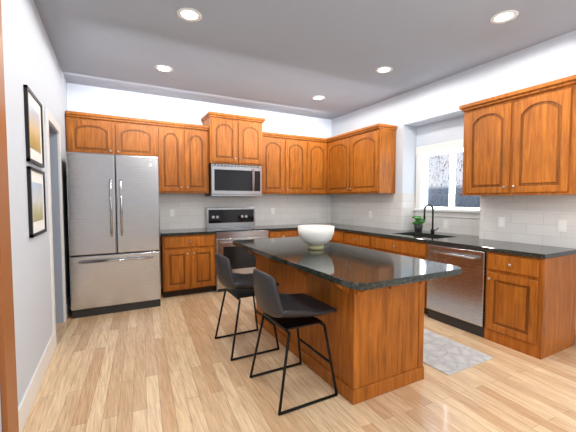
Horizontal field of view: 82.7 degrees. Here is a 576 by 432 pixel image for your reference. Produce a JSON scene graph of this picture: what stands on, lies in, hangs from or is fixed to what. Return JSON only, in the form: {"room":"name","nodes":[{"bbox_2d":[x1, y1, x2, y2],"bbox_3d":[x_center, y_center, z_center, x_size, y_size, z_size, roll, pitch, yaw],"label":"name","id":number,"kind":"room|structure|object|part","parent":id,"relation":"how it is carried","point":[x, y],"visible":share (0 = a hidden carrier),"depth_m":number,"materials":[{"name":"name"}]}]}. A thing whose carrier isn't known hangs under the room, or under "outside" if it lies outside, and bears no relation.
{"room":"kitchen","nodes":[
{"label":"kitchen","id":0,"kind":"room"},
{"bbox_2d":[0,0,69,431],"bbox_3d":[-1.272,-0.160,1.129,0.120,2.970,7.600,-1,3,-28],"label":"wall","id":1,"kind":"structure","parent":0,"point":[30,59],"depth_m":2.26,"materials":[{"name":"white paint"}]},
{"bbox_2d":[0,0,18,431],"bbox_3d":[-1.208,0.093,1.176,0.025,2.460,1.400,-1,3,-28],"label":"door frame","id":2,"kind":"structure","parent":1,"relation":"attached to","point":[9,398],"depth_m":1.71,"materials":[{"name":"brown wood"}]},
{"bbox_2d":[23,84,44,167],"bbox_3d":[-1.927,-0.652,2.491,0.021,0.520,0.540,-1,3,-28],"label":"picture frame","id":3,"kind":"object","parent":1,"relation":"attached to","point":[33,115],"visible":1,"depth_m":2.43,"materials":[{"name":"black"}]},
{"bbox_2d":[26,166,46,237],"bbox_3d":[-1.927,-0.108,2.518,0.021,0.500,0.540,-1,3,-28],"label":"picture frame","id":4,"kind":"object","parent":1,"relation":"attached to","point":[36,201],"visible":1,"depth_m":2.46,"materials":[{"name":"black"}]},
{"bbox_2d":[18,296,70,431],"bbox_3d":[-2.245,1.147,3.170,0.016,0.160,3.000,-1,3,-28],"label":"baseboard","id":5,"kind":"structure","parent":1,"relation":"attached to","point":[28,398],"depth_m":2.31,"materials":[{"name":"white wood"}]},
{"bbox_2d":[44,107,66,347],"bbox_3d":[-2.419,0.113,3.321,0.138,2.210,0.860,-1,3,-28],"label":"door frame","id":6,"kind":"structure","parent":1,"relation":"attached to","point":[56,234],"depth_m":3.60,"materials":[{"name":"white"}]},
{"bbox_2d":[67,83,331,194],"bbox_3d":[-1.791,-0.360,5.220,6.950,2.970,0.120,-1,3,-28],"label":"wall","id":7,"kind":"structure","parent":0,"point":[95,100],"depth_m":5.07,"materials":[{"name":"white paint"}]},
{"bbox_2d":[65,111,120,154],"bbox_3d":[-2.637,-1.062,4.466,0.618,0.535,0.345,-1,3,-28],"label":"upper cabinet","id":8,"kind":"object","parent":7,"relation":"attached to","point":[84,133],"depth_m":4.31,"materials":[{"name":"brown wood"}]},
{"bbox_2d":[121,119,156,156],"bbox_3d":[-2.228,-1.073,4.683,0.616,0.535,0.345,-1,3,-28],"label":"upper cabinet","id":9,"kind":"object","parent":7,"relation":"attached to","point":[138,136],"depth_m":4.57,"materials":[{"name":"brown wood"}]},
{"bbox_2d":[157,123,188,192],"bbox_3d":[-1.759,-0.850,4.944,0.447,1.005,0.345,-1,3,-28],"label":"upper cabinet","id":10,"kind":"object","parent":7,"relation":"attached to","point":[172,138],"depth_m":4.79,"materials":[{"name":"brown wood"}]},
{"bbox_2d":[189,124,208,193],"bbox_3d":[-1.499,-0.857,5.082,0.447,1.005,0.345,-1,3,-28],"label":"upper cabinet","id":11,"kind":"object","parent":7,"relation":"attached to","point":[198,136],"depth_m":4.97,"materials":[{"name":"brown wood"}]},
{"bbox_2d":[201,111,244,164],"bbox_3d":[-1.052,-1.190,5.244,0.510,0.735,0.450,-1,3,-28],"label":"upper cabinet","id":12,"kind":"object","parent":7,"relation":"attached to","point":[226,132],"depth_m":5.05,"materials":[{"name":"brown wood"}]},
{"bbox_2d":[205,163,261,196],"bbox_3d":[-0.883,-0.569,5.338,0.836,0.495,0.483,-1,3,-28],"label":"microwave","id":13,"kind":"object","parent":12,"relation":"attached to","point":[235,180],"visible":1,"depth_m":5.15,"materials":[{"name":"grey metal"}]},
{"bbox_2d":[159,193,330,229],"bbox_3d":[-0.586,-0.106,5.801,3.290,0.565,0.008,-1,3,-28],"label":"backsplash","id":14,"kind":"structure","parent":7,"relation":"attached to","point":[189,208],"depth_m":5.82,"materials":[{"name":"tile"}]},
{"bbox_2d":[169,209,173,216],"bbox_3d":[-1.823,-0.051,5.136,0.074,0.120,0.008,-1,3,-28],"label":"electrical outlet","id":15,"kind":"object","parent":14,"relation":"attached to","point":[171,212],"visible":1,"depth_m":5.13,"materials":[{"name":"white plastic"}]},
{"bbox_2d":[245,116,264,166],"bbox_3d":[-0.737,-1.198,5.412,0.510,0.735,0.450,-1,3,-28],"label":"upper cabinet","id":16,"kind":"object","parent":7,"relation":"attached to","point":[254,134],"depth_m":5.27,"materials":[{"name":"brown wood"}]},
{"bbox_2d":[262,132,288,193],"bbox_3d":[-0.302,-0.888,5.718,0.530,1.005,0.345,-1,3,-28],"label":"upper cabinet","id":17,"kind":"object","parent":7,"relation":"attached to","point":[275,173],"depth_m":5.58,"materials":[{"name":"brown wood"}]},
{"bbox_2d":[289,135,300,193],"bbox_3d":[0.060,-0.897,5.910,0.599,1.005,0.345,-1,3,-28],"label":"upper cabinet","id":18,"kind":"object","parent":7,"relation":"attached to","point":[294,140],"depth_m":5.75,"materials":[{"name":"brown wood"}]},
{"bbox_2d":[301,136,324,194],"bbox_3d":[0.437,-0.905,6.074,0.529,1.005,0.409,-1,3,-28],"label":"upper cabinet","id":19,"kind":"object","parent":7,"relation":"attached to","point":[312,148],"depth_m":5.93,"materials":[{"name":"brown wood"}]},
{"bbox_2d":[22,291,575,431],"bbox_3d":[0.021,1.339,1.891,6.950,0.100,8.200,-1,3,-28],"label":"floor","id":20,"kind":"structure","parent":0,"point":[168,365],"depth_m":2.42,"materials":[{"name":"brown wood"}]},
{"bbox_2d":[66,151,160,318],"bbox_3d":[-2.274,0.202,4.340,0.985,1.933,0.967,-1,3,-28],"label":"fridge","id":21,"kind":"object","parent":20,"relation":"on","point":[114,229],"visible":1,"depth_m":3.95,"materials":[{"name":"grey metal"}]},
{"bbox_2d":[159,231,215,297],"bbox_3d":[-1.545,0.698,4.969,0.740,0.880,0.635,-1,3,-28],"label":"base cabinet","id":22,"kind":"object","parent":20,"relation":"on","point":[188,266],"depth_m":4.69,"materials":[{"name":"brown wood"}]},
{"bbox_2d":[160,228,214,234],"bbox_3d":[-1.548,0.239,4.938,0.747,0.040,0.640,-1,3,-28],"label":"countertop","id":23,"kind":"structure","parent":22,"relation":"on","point":[193,231],"depth_m":4.78,"materials":[{"name":"black stone"}]},
{"bbox_2d":[206,207,268,291],"bbox_3d":[-0.815,0.492,5.291,0.848,1.260,0.720,-1,3,-28],"label":"range","id":24,"kind":"object","parent":20,"relation":"on","point":[228,225],"visible":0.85,"depth_m":5.11,"materials":[{"name":"silver metal"}]},
{"bbox_2d":[215,252,279,360],"bbox_3d":[-0.417,0.778,3.105,0.541,0.902,0.519,-1,3,-28],"label":"stool","id":25,"kind":"object","parent":20,"relation":"on","point":[238,286],"visible":0.92,"depth_m":2.95,"materials":[{"name":"black leather"}]},
{"bbox_3d":[-0.414,0.499,3.092,0.553,0.351,0.504,-1,3,-28],"label":"seat","id":26,"kind":"part","parent":25,"relation":"part of","materials":[{"name":"grey leather"}]},
{"bbox_2d":[262,227,294,237],"bbox_3d":[-0.229,0.664,5.667,0.520,0.880,0.635,-1,3,-28],"label":"base cabinet","id":27,"kind":"object","parent":20,"relation":"on","point":[272,234],"depth_m":5.35,"materials":[{"name":"brown wood"}]},
{"bbox_2d":[263,223,346,230],"bbox_3d":[0.279,0.192,5.908,1.658,0.040,0.640,-1,3,-28],"label":"countertop","id":28,"kind":"structure","parent":27,"relation":"on","point":[293,227],"depth_m":5.68,"materials":[{"name":"black stone"}]},
{"bbox_2d":[249,268,337,415],"bbox_3d":[0.013,0.813,2.394,0.541,0.902,0.519,-1,3,-28],"label":"stool","id":29,"kind":"object","parent":20,"relation":"on","point":[287,312],"visible":1,"depth_m":2.28,"materials":[{"name":"grey leather"}]},
{"bbox_3d":[0.015,0.534,2.381,0.553,0.351,0.504,-1,3,-28],"label":"seat","id":30,"kind":"part","parent":29,"relation":"part of","materials":[{"name":"grey leather"}]},
{"bbox_2d":[330,231,342,243],"bbox_3d":[0.991,0.666,5.623,0.697,0.880,0.631,-1,3,-28],"label":"base cabinet","id":31,"kind":"object","parent":20,"relation":"on","point":[337,237],"depth_m":5.34,"materials":[{"name":"brown wood"}]},
{"bbox_2d":[246,249,443,404],"bbox_3d":[0.335,0.793,3.037,0.844,0.880,1.854,-1,3,-28],"label":"kitchen island","id":32,"kind":"object","parent":20,"relation":"on","point":[374,323],"depth_m":2.38,"materials":[{"name":"brown wood"}]},
{"bbox_2d":[232,237,461,292],"bbox_3d":[0.284,0.335,2.968,0.950,0.040,2.200,-1,3,-28],"label":"island countertop","id":33,"kind":"structure","parent":32,"relation":"on","point":[359,270],"depth_m":2.37,"materials":[{"name":"black stone"}]},
{"bbox_2d":[298,225,334,249],"bbox_3d":[0.263,0.202,3.075,0.344,0.215,0.344,-1,3,-28],"label":"bowl","id":34,"kind":"object","parent":33,"relation":"on","point":[315,237],"visible":1,"depth_m":2.95,"materials":[{"name":"beige ceramic"}]},
{"bbox_2d":[343,231,390,249],"bbox_3d":[1.307,0.692,5.095,0.635,0.880,0.600,-1,3,-28],"label":"base cabinet","id":35,"kind":"object","parent":20,"relation":"on","point":[352,238],"depth_m":4.77,"materials":[{"name":"brown wood"}]},
{"bbox_2d":[375,247,427,314],"bbox_3d":[1.727,0.834,4.439,0.515,0.660,0.964,-1,3,-28],"label":"base cabinet","id":36,"kind":"object","parent":20,"relation":"on","point":[384,249],"depth_m":4.00,"materials":[{"name":"brown wood"}]},
{"bbox_2d":[427,243,486,337],"bbox_3d":[2.029,0.765,3.663,0.676,0.874,0.668,-1,3,-28],"label":"dishwasher","id":37,"kind":"object","parent":20,"relation":"on","point":[457,301],"visible":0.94,"depth_m":3.45,"materials":[{"name":"grey metal"}]},
{"bbox_2d":[423,329,493,375],"bbox_3d":[1.148,1.210,3.432,0.610,0.008,1.630,-1,3,-28],"label":"rug","id":38,"kind":"object","parent":20,"relation":"on","point":[445,355],"visible":0.44,"depth_m":2.89,"materials":[{"name":"grey fabric"}]},
{"bbox_2d":[484,251,575,359],"bbox_3d":[2.336,0.786,3.163,0.635,0.880,0.494,-1,3,-28],"label":"base cabinet","id":39,"kind":"object","parent":20,"relation":"on","point":[530,303],"depth_m":2.96,"materials":[{"name":"brown wood"}]},
{"bbox_2d":[334,225,575,258],"bbox_3d":[1.665,0.266,4.387,0.639,0.040,3.352,-1,3,-28],"label":"countertop","id":40,"kind":"structure","parent":39,"relation":"on","point":[456,240],"depth_m":3.46,"materials":[{"name":"black stone"}]},
{"bbox_2d":[412,216,425,231],"bbox_3d":[1.906,0.111,4.789,0.183,0.228,0.152,-1,3,-28],"label":"plant","id":41,"kind":"object","parent":40,"relation":"on","point":[418,225],"visible":1,"depth_m":4.76,"materials":[{"name":"green plant"}]},
{"bbox_2d":[423,204,438,232],"bbox_3d":[1.973,0.036,4.498,0.211,0.407,0.133,-1,3,-28],"label":"faucet","id":42,"kind":"object","parent":40,"relation":"on","point":[432,230],"visible":1,"depth_m":4.55,"materials":[{"name":"black metal"}]},
{"bbox_2d":[34,0,575,119],"bbox_3d":[0.021,-1.727,1.741,6.950,0.100,8.200,-1,3,-28],"label":"ceiling","id":43,"kind":"structure","parent":0,"point":[294,57],"depth_m":3.35,"materials":[{"name":"grey paint"}]},
{"bbox_2d":[154,65,172,72],"bbox_3d":[-1.506,-1.783,3.964,0.210,0.006,0.210,-1,3,-28],"label":"recessed light","id":44,"kind":"object","parent":43,"relation":"in","point":[164,68],"visible":1,"depth_m":3.95,"materials":[{"name":"white"}]},
{"bbox_2d":[177,8,201,21],"bbox_3d":[-0.846,-1.726,2.810,0.210,0.006,0.210,-1,3,-28],"label":"recessed light","id":45,"kind":"object","parent":43,"relation":"in","point":[189,14],"visible":1,"depth_m":2.80,"materials":[{"name":"white"}]},
{"bbox_2d":[312,96,324,99],"bbox_3d":[0.474,-1.838,5.095,0.210,0.006,0.210,-1,3,-28],"label":"recessed light","id":46,"kind":"object","parent":43,"relation":"in","point":[318,97],"visible":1,"depth_m":5.09,"materials":[{"name":"white"}]},
{"bbox_2d":[375,66,392,73],"bbox_3d":[1.173,-1.784,3.995,0.210,0.006,0.210,-1,3,-28],"label":"recessed light","id":47,"kind":"object","parent":43,"relation":"in","point":[384,69],"visible":1,"depth_m":3.98,"materials":[{"name":"white"}]},
{"bbox_2d":[490,10,518,23],"bbox_3d":[1.877,-1.728,2.842,0.210,0.006,0.210,-1,3,-28],"label":"recessed light","id":48,"kind":"object","parent":43,"relation":"in","point":[504,16],"visible":1,"depth_m":2.84,"materials":[{"name":"white"}]},
{"bbox_2d":[391,239,434,254],"bbox_3d":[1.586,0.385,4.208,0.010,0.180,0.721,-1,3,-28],"label":"base cabinet","id":49,"kind":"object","parent":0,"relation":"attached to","point":[396,244],"depth_m":4.04,"materials":[{"name":"brown wood"}]},
{"bbox_2d":[423,235,434,238],"bbox_3d":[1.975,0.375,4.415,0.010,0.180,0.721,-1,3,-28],"label":"sink","id":50,"kind":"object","parent":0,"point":[424,236],"depth_m":4.44,"materials":[{"name":"silver metal"}]},
{"bbox_2d":[331,30,575,344],"bbox_3d":[2.797,-0.269,3.358,0.400,2.970,7.720,-1,3,-28],"label":"wall","id":51,"kind":"structure","parent":0,"point":[429,114],"depth_m":4.35,"materials":[{"name":"white paint"}]},
{"bbox_2d":[325,131,352,194],"bbox_3d":[1.013,-0.892,5.813,0.410,1.005,0.762,-1,3,-28],"label":"upper cabinet","id":52,"kind":"object","parent":51,"relation":"attached to","point":[338,148],"depth_m":5.73,"materials":[{"name":"brown wood"}]},
{"bbox_2d":[331,193,402,229],"bbox_3d":[1.297,-0.104,5.755,0.008,0.565,1.838,-1,3,-28],"label":"backsplash","id":53,"kind":"structure","parent":51,"relation":"attached to","point":[386,208],"depth_m":5.57,"materials":[{"name":"tile"}]},
{"bbox_2d":[353,123,396,193],"bbox_3d":[1.327,-0.867,5.291,0.346,1.005,0.762,-1,3,-28],"label":"upper cabinet","id":54,"kind":"object","parent":51,"relation":"attached to","point":[374,148],"depth_m":5.01,"materials":[{"name":"brown wood"}]},
{"bbox_2d":[411,193,474,234],"bbox_3d":[2.253,-0.045,4.554,0.008,0.565,1.200,-1,3,-28],"label":"backsplash","id":55,"kind":"structure","parent":51,"relation":"attached to","point":[466,226],"depth_m":4.56,"materials":[{"name":"tile"}]},
{"bbox_2d":[443,220,447,228],"bbox_3d":[2.220,0.118,4.607,0.008,0.125,0.080,-1,3,-28],"label":"outlet","id":56,"kind":"object","parent":55,"relation":"attached to","point":[445,224],"visible":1,"depth_m":4.60,"materials":[{"name":"white plastic"}]},
{"bbox_2d":[413,139,479,218],"bbox_3d":[2.279,-0.506,4.556,0.180,1.045,1.180,-1,3,-28],"label":"window","id":57,"kind":"structure","parent":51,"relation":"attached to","point":[452,148],"depth_m":4.68,"materials":[{"name":"white"}]},
{"bbox_2d":[461,95,500,195],"bbox_3d":[2.268,-0.718,3.527,0.346,0.990,0.597,-1,3,-28],"label":"upper cabinet","id":58,"kind":"object","parent":51,"relation":"attached to","point":[482,121],"depth_m":3.51,"materials":[{"name":"brown wood"}]},
{"bbox_2d":[475,195,575,248],"bbox_3d":[2.511,0.008,3.474,0.008,0.565,0.968,-1,3,-28],"label":"backsplash","id":59,"kind":"structure","parent":51,"relation":"attached to","point":[531,219],"depth_m":3.43,"materials":[{"name":"tile"}]},
{"bbox_2d":[498,217,504,227],"bbox_3d":[2.398,0.071,3.673,0.008,0.120,0.074,-1,3,-28],"label":"electrical outlet","id":60,"kind":"object","parent":59,"relation":"attached to","point":[501,222],"visible":1,"depth_m":3.67,"materials":[{"name":"white plastic"}]},
{"bbox_2d":[557,219,566,231],"bbox_3d":[2.661,0.095,3.179,0.008,0.120,0.074,-1,3,-28],"label":"electrical outlet","id":61,"kind":"object","parent":59,"relation":"attached to","point":[561,225],"visible":1,"depth_m":3.18,"materials":[{"name":"white plastic"}]},
{"bbox_2d":[501,75,575,194],"bbox_3d":[2.476,-0.699,3.136,0.346,0.990,0.597,-1,3,-28],"label":"upper cabinet","id":62,"kind":"object","parent":51,"relation":"attached to","point":[521,142],"depth_m":3.03,"materials":[{"name":"brown wood"}]},
{"label":"outside","id":63,"kind":"structure","parent":0,"visible":0},
{"bbox_2d":[428,152,479,207],"bbox_3d":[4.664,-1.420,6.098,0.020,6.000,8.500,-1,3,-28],"label":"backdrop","id":64,"kind":"structure","parent":63,"point":[437,168],"depth_m":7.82,"materials":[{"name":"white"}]}
]}

